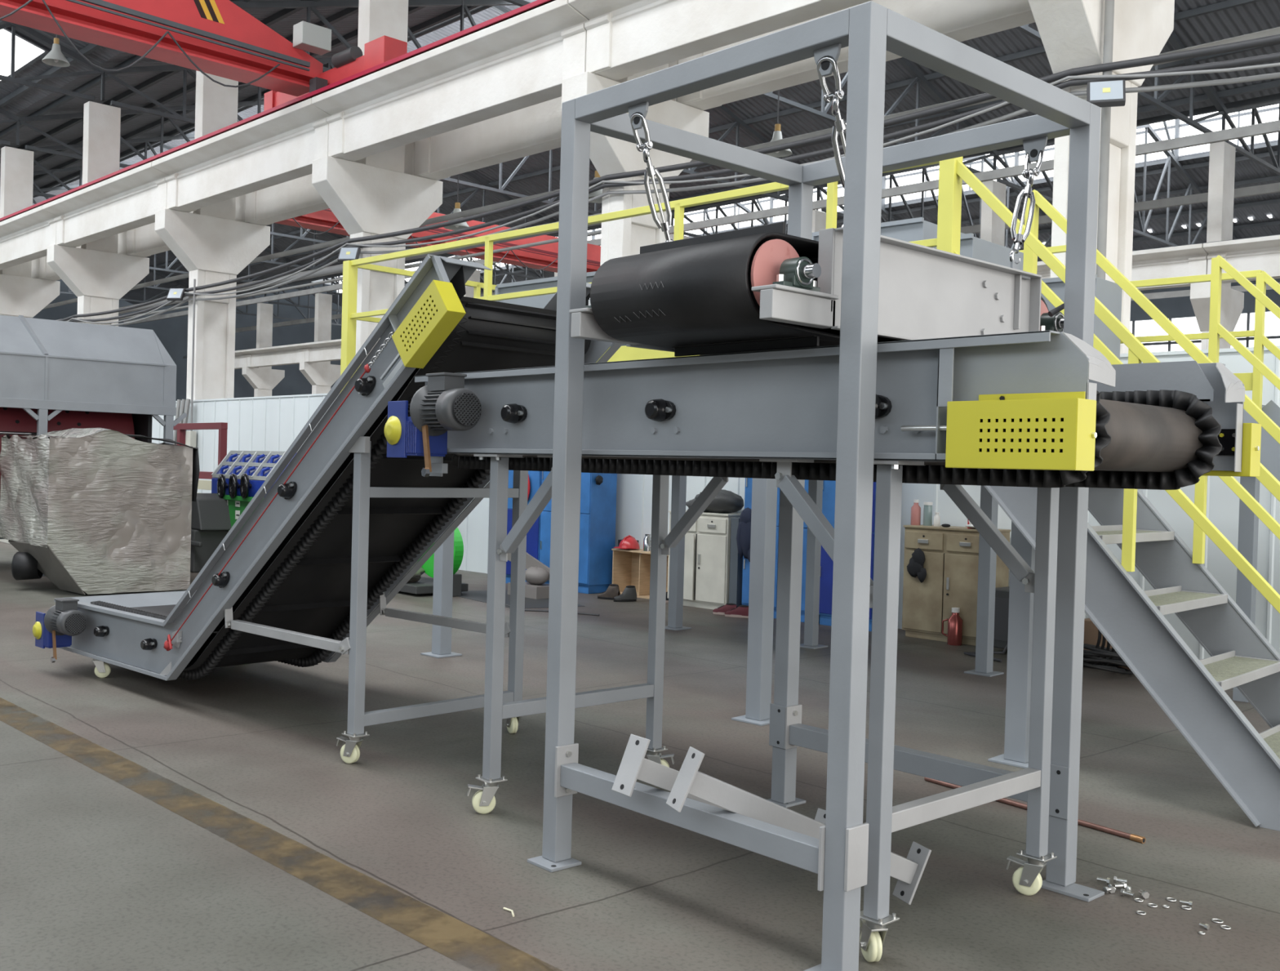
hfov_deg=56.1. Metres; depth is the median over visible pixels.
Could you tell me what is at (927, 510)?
bottle
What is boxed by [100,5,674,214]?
roof truss
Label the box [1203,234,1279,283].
girder
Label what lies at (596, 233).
pipe
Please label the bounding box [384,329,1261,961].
conveyor
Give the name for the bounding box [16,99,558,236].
roof truss
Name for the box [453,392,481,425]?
fan grille
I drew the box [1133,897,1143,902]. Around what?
washer
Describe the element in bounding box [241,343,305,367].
girder
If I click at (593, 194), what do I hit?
lamp
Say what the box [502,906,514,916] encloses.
cable tie offcut
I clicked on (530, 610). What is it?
cable
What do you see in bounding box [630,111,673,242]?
turnbuckle
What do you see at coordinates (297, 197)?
girder
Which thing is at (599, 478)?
gloves
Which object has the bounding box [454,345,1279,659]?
wall
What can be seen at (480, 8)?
window
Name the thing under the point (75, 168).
roof truss
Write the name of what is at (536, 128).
girder
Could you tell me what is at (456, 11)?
trim
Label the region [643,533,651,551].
mug
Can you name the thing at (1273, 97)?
trim
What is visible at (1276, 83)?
trim
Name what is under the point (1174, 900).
washer
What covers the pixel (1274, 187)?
trim
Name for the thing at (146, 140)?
roof truss
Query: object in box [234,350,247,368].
girder
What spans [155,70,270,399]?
concrete column
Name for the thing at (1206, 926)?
bolt
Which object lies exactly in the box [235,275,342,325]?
roof truss
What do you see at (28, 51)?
window
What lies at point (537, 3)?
rail
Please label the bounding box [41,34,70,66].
lamp
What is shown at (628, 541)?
helmet
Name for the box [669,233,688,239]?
concrete column
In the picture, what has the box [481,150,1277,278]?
trim
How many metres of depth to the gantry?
4.37 m
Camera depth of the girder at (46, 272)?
32.13 m
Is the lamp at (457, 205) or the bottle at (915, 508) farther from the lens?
the lamp at (457, 205)
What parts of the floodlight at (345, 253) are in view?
glass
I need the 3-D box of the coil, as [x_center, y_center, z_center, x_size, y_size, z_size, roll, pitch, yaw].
[3.554,1.176,9.409,0.723,0.654,0.988,1,1,-42]
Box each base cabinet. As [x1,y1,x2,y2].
[667,510,740,609]
[902,520,1010,645]
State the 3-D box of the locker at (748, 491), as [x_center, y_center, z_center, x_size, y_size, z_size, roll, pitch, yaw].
[1.542,0.444,12.383,0.950,1.850,0.372,2,1,45]
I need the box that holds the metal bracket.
[666,746,931,904]
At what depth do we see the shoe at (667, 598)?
13.48 m
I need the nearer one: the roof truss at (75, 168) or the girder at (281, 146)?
the girder at (281, 146)
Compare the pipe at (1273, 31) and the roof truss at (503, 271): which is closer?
the pipe at (1273, 31)
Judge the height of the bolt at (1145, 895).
0.026 m
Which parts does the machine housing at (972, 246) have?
edge frame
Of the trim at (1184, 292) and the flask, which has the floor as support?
the flask
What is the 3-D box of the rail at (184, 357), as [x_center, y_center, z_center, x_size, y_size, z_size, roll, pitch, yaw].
[-1.406,-6.256,43.156,0.130,0.100,70.000,1,1,-44]
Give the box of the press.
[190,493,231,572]
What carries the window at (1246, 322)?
in the wall
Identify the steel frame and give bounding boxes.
[173,422,227,493]
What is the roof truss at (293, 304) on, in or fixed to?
attached to the ceiling
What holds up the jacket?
hanging from the locker at (748, 491)
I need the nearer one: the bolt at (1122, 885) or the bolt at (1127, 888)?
the bolt at (1127, 888)
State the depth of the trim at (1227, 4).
31.21 m
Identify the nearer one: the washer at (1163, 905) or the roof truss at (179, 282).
the washer at (1163, 905)
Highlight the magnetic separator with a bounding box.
[568,221,1064,356]
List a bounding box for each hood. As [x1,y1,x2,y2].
[0,315,164,406]
[1062,332,1115,386]
[1216,362,1244,402]
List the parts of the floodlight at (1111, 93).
glass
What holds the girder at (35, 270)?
on the concrete column at (20, 294)
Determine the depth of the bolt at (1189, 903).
4.27 m
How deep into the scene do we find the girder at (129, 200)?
24.89 m
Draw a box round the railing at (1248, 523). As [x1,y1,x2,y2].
[1115,254,1279,702]
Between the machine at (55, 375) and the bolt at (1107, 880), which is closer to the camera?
the bolt at (1107, 880)
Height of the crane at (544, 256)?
1.496 m
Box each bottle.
[911,499,920,524]
[923,502,933,525]
[933,511,940,526]
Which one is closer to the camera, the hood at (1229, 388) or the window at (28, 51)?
the hood at (1229, 388)
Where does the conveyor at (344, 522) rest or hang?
on the floor
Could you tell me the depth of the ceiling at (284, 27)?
31.40 m
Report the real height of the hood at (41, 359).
1.030 m
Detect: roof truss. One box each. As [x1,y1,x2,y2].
[0,19,105,101]
[0,107,19,145]
[0,131,471,260]
[0,160,342,274]
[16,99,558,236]
[32,144,324,289]
[32,203,266,299]
[59,187,188,306]
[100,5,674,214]
[231,0,821,201]
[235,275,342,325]
[264,254,483,311]
[323,254,538,294]
[335,103,1279,296]
[404,229,595,293]
[470,233,558,279]
[504,0,997,173]
[587,196,773,235]
[683,175,898,236]
[817,151,1052,259]
[992,118,1238,246]
[1015,23,1226,133]
[1221,99,1279,175]
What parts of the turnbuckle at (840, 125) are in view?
threaded rod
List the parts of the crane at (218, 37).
travel motor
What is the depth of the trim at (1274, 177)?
43.24 m
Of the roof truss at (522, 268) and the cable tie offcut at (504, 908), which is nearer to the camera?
the cable tie offcut at (504, 908)
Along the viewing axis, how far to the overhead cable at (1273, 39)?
12.59 m
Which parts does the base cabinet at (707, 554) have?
door, drawer, handle, door, label handle, drawer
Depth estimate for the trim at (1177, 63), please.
31.75 m
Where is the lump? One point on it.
(944, 525)
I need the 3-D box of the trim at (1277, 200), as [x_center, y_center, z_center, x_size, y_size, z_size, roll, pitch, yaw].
[8.843,-10.642,56.523,0.100,0.140,77.000,1,1,-44]
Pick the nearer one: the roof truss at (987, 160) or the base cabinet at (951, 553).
the base cabinet at (951, 553)
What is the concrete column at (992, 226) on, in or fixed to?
on the floor
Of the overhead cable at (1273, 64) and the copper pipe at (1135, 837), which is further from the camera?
the overhead cable at (1273, 64)
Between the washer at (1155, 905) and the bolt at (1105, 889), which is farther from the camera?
the bolt at (1105, 889)
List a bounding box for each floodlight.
[166,288,186,300]
[337,246,360,262]
[1086,79,1125,106]
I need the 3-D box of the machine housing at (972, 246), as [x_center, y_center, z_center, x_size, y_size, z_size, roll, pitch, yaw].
[2.221,-1.160,7.896,0.265,0.850,0.725,2,1,43]
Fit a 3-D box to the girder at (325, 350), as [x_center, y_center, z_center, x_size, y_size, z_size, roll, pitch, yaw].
[-13.971,-6.299,55.914,0.920,0.860,5.980,1,1,-44]
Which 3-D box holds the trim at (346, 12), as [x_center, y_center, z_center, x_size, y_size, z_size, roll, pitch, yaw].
[-13.766,-10.950,34.353,0.100,0.140,77.000,1,1,-44]
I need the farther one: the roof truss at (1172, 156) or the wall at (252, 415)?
the roof truss at (1172, 156)
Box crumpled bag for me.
[685,488,743,513]
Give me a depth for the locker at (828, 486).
11.83 m
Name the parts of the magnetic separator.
frame, frame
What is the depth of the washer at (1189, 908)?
4.23 m
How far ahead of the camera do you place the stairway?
5.79 m
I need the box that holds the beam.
[611,733,826,823]
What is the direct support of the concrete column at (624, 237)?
on the floor
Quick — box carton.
[1083,617,1130,670]
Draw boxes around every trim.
[0,0,250,138]
[0,0,319,162]
[0,7,358,178]
[0,43,102,107]
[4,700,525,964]
[32,5,479,195]
[33,6,425,182]
[123,120,1279,324]
[127,42,1279,293]
[150,0,1261,267]
[164,93,1279,306]
[235,182,1279,332]
[256,79,1279,280]
[480,175,1279,292]
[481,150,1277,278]
[1004,198,1279,238]
[1130,281,1279,300]
[1133,220,1279,241]
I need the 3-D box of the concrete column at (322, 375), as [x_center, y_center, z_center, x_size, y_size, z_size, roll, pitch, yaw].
[-15.590,-4.552,58.740,2.160,9.600,0.460,1,1,-44]
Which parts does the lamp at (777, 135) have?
stem, lamp shade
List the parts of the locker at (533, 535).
door, door, door, door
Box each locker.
[505,470,542,583]
[539,471,617,593]
[742,477,819,622]
[818,480,875,631]
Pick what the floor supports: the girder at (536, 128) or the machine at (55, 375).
the machine at (55, 375)
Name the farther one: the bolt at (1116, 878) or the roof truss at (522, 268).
the roof truss at (522, 268)
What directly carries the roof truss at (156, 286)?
attached to the ceiling at (489, 13)
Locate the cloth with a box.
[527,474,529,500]
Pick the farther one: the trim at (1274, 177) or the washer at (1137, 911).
the trim at (1274, 177)
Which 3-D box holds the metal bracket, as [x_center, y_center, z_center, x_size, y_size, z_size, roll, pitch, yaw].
[0.550,1.154,4.048,0.973,0.579,0.100,1,1,-22]
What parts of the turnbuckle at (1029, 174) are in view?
threaded rod, threaded rod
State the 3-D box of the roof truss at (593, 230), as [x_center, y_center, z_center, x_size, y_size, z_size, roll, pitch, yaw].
[-4.255,-12.046,61.139,19.460,5.784,0.141,1,1,-44]
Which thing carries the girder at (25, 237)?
on the concrete column at (100, 276)
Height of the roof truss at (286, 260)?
5.784 m
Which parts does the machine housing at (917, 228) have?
edge frame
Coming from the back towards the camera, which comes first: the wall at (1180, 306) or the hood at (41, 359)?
the wall at (1180, 306)
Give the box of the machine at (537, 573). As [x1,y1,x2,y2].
[507,552,549,599]
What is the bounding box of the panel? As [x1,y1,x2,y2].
[211,450,296,543]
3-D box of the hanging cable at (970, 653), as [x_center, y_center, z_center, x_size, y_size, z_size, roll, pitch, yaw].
[3.016,0.964,10.057,0.374,0.948,0.421,1,1,-28]
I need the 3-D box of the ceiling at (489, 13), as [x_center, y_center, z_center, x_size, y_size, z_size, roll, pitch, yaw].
[-9.636,-14.592,38.953,5.200,0.450,80.001,1,1,-44]
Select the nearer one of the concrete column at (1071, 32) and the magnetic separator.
the magnetic separator
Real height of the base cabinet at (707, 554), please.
1.040 m
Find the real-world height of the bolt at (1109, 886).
0.024 m
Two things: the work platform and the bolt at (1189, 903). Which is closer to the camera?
the bolt at (1189, 903)
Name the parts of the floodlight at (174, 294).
glass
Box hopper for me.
[0,427,199,594]
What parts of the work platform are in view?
railing post, railing, railing, plate, post, railing, railing, railing, railing, railing, railing, post, plate, plate, post, post, plate, railing, railing, railing, railing post, plate, post, plate, post, railing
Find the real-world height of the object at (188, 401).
2.574 m
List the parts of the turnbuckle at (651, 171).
threaded rod, threaded rod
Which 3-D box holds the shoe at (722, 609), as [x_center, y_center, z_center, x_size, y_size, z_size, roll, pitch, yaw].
[0.892,1.286,12.520,0.288,0.128,0.096,2,1,33]
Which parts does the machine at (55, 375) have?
panel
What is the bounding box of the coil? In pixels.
[1082,629,1133,674]
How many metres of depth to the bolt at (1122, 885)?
4.41 m
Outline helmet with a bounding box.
[613,534,639,548]
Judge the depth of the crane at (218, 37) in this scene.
17.71 m
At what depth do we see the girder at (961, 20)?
13.05 m
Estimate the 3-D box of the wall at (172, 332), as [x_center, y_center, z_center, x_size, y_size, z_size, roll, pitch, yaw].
[-39.246,-7.547,69.193,58.400,14.000,0.200,1,1,-44]
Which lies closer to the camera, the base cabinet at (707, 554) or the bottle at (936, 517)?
the bottle at (936, 517)
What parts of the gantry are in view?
plate, post, brace plate, splice plate, plate, post, brace plate, plate, brace plate, post, splice plate, splice plate, plate, post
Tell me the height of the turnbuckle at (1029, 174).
0.485 m
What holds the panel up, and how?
on the floor
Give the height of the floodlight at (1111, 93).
0.237 m
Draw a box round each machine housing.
[494,271,626,346]
[811,217,963,248]
[933,232,1023,270]
[1040,274,1122,359]
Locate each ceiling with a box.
[0,0,460,189]
[32,4,519,203]
[121,0,1279,304]
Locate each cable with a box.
[58,34,1279,320]
[66,62,1279,323]
[69,52,1279,321]
[108,71,1279,325]
[505,604,599,615]
[964,644,1007,662]
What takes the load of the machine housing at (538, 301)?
on the work platform
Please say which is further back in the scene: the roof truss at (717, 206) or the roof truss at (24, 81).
the roof truss at (717, 206)
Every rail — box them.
[0,0,555,222]
[182,234,1279,358]
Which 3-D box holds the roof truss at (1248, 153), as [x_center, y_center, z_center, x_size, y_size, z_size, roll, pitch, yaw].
[20.933,-10.996,35.439,19.460,5.784,0.146,1,1,-44]
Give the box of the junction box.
[185,279,196,447]
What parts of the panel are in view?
lever, lever, lever, lever, lever, lever, lever, lever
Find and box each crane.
[0,0,407,111]
[275,208,600,272]
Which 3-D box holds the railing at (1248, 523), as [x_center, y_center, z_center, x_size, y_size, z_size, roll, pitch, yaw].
[4.026,0.022,8.172,4.708,2.947,1.425,2,1,43]
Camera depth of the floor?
5.00 m
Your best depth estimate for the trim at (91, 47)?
29.18 m
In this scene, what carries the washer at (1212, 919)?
on the floor
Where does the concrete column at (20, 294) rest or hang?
on the floor
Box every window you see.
[0,26,50,82]
[32,5,493,197]
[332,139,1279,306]
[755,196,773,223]
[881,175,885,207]
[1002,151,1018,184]
[1019,214,1271,248]
[1129,311,1279,351]
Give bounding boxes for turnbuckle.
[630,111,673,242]
[816,55,846,187]
[1009,150,1044,263]
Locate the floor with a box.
[0,541,1279,970]
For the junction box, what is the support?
attached to the concrete column at (214, 246)
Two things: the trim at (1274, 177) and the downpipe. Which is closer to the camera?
the downpipe
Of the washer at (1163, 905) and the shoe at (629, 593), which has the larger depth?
the shoe at (629, 593)
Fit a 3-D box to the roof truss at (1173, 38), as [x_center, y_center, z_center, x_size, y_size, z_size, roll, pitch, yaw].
[7.082,-11.185,21.857,19.460,5.784,0.141,1,1,-44]
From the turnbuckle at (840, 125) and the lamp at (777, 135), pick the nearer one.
the turnbuckle at (840, 125)
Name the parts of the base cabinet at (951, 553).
label handle, door, drawer, handle, door, drawer, label handle, cloth cap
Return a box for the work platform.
[339,156,1066,768]
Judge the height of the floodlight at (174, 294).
0.251 m
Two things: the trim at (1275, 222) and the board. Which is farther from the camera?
the trim at (1275, 222)
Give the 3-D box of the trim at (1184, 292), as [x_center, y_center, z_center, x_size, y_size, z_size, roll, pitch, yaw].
[9.662,-7.745,56.744,0.120,0.220,74.000,1,1,-44]
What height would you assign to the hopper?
1.766 m
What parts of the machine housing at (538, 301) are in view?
edge frame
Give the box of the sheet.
[457,589,585,608]
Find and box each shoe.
[597,583,620,599]
[613,585,636,601]
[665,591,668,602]
[712,602,737,615]
[724,604,748,617]
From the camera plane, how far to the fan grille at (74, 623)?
7.93 m
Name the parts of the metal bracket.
plate, plate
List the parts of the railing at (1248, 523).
railing, railing, railing, railing, post, railing, railing, railing, railing, railing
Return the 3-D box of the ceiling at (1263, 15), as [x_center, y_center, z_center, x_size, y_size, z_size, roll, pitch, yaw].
[-5.378,-10.955,43.273,7.200,2.193,80.001,1,1,-44]
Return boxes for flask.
[941,607,962,645]
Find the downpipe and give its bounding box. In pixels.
[1096,0,1114,279]
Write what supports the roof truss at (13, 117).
attached to the ceiling
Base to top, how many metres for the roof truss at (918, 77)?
5.784 m
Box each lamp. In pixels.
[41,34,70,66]
[444,0,469,230]
[588,170,602,203]
[764,89,791,157]
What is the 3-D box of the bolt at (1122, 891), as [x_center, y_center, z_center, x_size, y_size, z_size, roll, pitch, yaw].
[1.762,1.475,4.339,0.045,0.024,0.024,2,1,45]
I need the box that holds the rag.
[906,547,926,582]
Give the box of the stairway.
[954,159,1279,831]
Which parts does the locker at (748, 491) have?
door, door, door, door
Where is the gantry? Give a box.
[527,0,1104,970]
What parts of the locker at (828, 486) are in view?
door, door, door, door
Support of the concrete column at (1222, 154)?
on the floor
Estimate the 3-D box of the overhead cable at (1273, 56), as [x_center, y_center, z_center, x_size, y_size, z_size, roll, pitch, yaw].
[-6.734,-3.683,21.230,0.060,0.620,42.005,1,1,-44]
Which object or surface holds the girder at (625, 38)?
on the concrete column at (1071, 32)
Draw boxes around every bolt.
[1097,876,1110,884]
[1102,886,1115,893]
[1107,884,1115,893]
[1112,882,1126,888]
[1113,875,1127,883]
[1120,888,1134,897]
[1124,885,1132,892]
[1138,889,1149,898]
[1179,899,1192,906]
[1199,922,1209,929]
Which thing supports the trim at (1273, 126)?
attached to the concrete column at (475, 277)
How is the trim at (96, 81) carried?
attached to the ceiling at (284, 27)
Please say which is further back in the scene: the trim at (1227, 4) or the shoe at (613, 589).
the trim at (1227, 4)
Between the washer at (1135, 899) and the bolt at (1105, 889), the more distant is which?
the bolt at (1105, 889)
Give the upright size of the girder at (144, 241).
0.860 m
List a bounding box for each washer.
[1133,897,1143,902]
[1136,910,1146,915]
[1147,902,1157,907]
[1162,904,1169,907]
[1165,897,1176,902]
[1180,905,1191,910]
[1211,918,1223,923]
[1220,924,1231,929]
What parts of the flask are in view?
handle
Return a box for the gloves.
[595,475,603,484]
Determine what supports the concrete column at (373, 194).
on the floor
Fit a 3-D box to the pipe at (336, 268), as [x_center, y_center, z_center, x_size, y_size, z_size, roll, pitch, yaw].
[-11.924,-4.153,28.172,0.145,0.145,32.800,1,1,-44]
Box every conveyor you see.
[32,253,622,763]
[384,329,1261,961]
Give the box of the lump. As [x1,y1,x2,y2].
[941,523,950,527]
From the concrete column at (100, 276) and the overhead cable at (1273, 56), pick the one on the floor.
the concrete column at (100, 276)
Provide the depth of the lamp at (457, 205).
22.96 m
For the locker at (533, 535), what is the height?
1.850 m
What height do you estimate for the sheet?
0.004 m
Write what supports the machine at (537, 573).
on the floor
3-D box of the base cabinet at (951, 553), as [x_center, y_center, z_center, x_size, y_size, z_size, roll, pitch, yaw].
[2.893,0.852,11.053,0.876,1.144,0.420,2,1,45]
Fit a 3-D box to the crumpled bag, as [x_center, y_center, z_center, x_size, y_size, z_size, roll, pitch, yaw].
[0.823,0.177,13.192,0.372,0.284,0.766,1,1,-42]
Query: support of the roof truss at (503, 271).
attached to the ceiling
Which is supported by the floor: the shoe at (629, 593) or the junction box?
the shoe at (629, 593)
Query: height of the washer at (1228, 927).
0.006 m
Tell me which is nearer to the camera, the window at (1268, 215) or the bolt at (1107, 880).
the bolt at (1107, 880)
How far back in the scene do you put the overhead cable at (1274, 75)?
13.44 m
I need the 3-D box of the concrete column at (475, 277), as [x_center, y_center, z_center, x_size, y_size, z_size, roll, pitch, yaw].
[-7.195,-4.202,50.174,2.160,9.600,0.460,1,1,-44]
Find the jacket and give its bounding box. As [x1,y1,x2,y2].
[736,506,751,561]
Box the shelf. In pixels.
[611,547,668,599]
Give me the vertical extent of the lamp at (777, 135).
3.803 m
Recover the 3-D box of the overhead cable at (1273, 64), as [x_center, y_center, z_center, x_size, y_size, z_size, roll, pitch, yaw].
[-6.756,-3.655,21.210,0.030,0.728,42.005,1,1,-44]
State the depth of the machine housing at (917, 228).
8.34 m
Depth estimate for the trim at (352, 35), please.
38.00 m
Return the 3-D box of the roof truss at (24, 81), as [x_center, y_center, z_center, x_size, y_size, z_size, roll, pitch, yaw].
[-19.363,-11.899,21.125,19.460,5.784,0.141,1,1,-44]
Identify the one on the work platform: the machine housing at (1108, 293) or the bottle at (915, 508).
the machine housing at (1108, 293)
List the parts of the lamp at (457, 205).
lamp shade, stem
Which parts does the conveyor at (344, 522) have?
torque arm, motor, frame, pull cord, leg, chain, frame, leg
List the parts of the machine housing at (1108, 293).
edge frame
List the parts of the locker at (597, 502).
door, door, door, door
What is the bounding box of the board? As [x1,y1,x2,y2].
[728,517,742,606]
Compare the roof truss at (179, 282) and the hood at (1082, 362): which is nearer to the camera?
the hood at (1082, 362)
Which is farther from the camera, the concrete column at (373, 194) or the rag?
the concrete column at (373, 194)
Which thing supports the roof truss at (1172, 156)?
attached to the ceiling
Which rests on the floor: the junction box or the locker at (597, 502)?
the locker at (597, 502)
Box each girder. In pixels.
[0,204,57,270]
[31,257,39,278]
[39,231,127,280]
[42,161,168,247]
[126,194,245,257]
[151,97,330,212]
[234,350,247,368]
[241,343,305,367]
[244,142,414,225]
[299,338,341,362]
[311,0,589,161]
[413,60,678,180]
[568,0,871,80]
[677,0,1035,110]
[1022,243,1208,290]
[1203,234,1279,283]
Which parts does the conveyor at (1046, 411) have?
torque arm, motor, leg, mounting plate, leg, frame, leg, mounting plate, frame, leg, skirt plate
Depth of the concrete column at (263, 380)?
62.79 m
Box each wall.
[33,279,342,400]
[151,393,339,493]
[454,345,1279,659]
[1129,278,1279,321]
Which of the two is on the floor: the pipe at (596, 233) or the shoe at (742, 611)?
the shoe at (742, 611)
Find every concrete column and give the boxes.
[0,146,60,317]
[46,101,149,326]
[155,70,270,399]
[241,302,284,396]
[299,293,340,393]
[311,0,443,364]
[463,269,479,297]
[561,62,709,266]
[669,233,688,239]
[812,209,826,231]
[980,179,1006,246]
[1027,0,1174,353]
[1190,141,1244,349]
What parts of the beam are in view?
plate, plate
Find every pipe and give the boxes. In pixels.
[42,26,1279,309]
[57,213,601,322]
[118,230,601,319]
[924,777,1145,843]
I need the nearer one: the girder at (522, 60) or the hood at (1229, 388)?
the hood at (1229, 388)
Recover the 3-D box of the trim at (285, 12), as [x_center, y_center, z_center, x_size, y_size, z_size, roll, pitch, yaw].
[-14.873,-10.506,33.286,0.100,0.140,77.000,1,1,-44]
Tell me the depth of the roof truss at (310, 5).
27.10 m
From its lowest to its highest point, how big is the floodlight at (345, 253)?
0.251 m
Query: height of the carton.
0.360 m
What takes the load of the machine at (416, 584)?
on the floor
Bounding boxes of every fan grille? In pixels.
[65,613,85,633]
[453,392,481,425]
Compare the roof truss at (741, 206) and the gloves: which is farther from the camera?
the roof truss at (741, 206)
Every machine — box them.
[0,315,187,576]
[395,527,468,596]
[507,552,549,599]
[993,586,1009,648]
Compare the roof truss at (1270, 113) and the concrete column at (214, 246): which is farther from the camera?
the roof truss at (1270, 113)

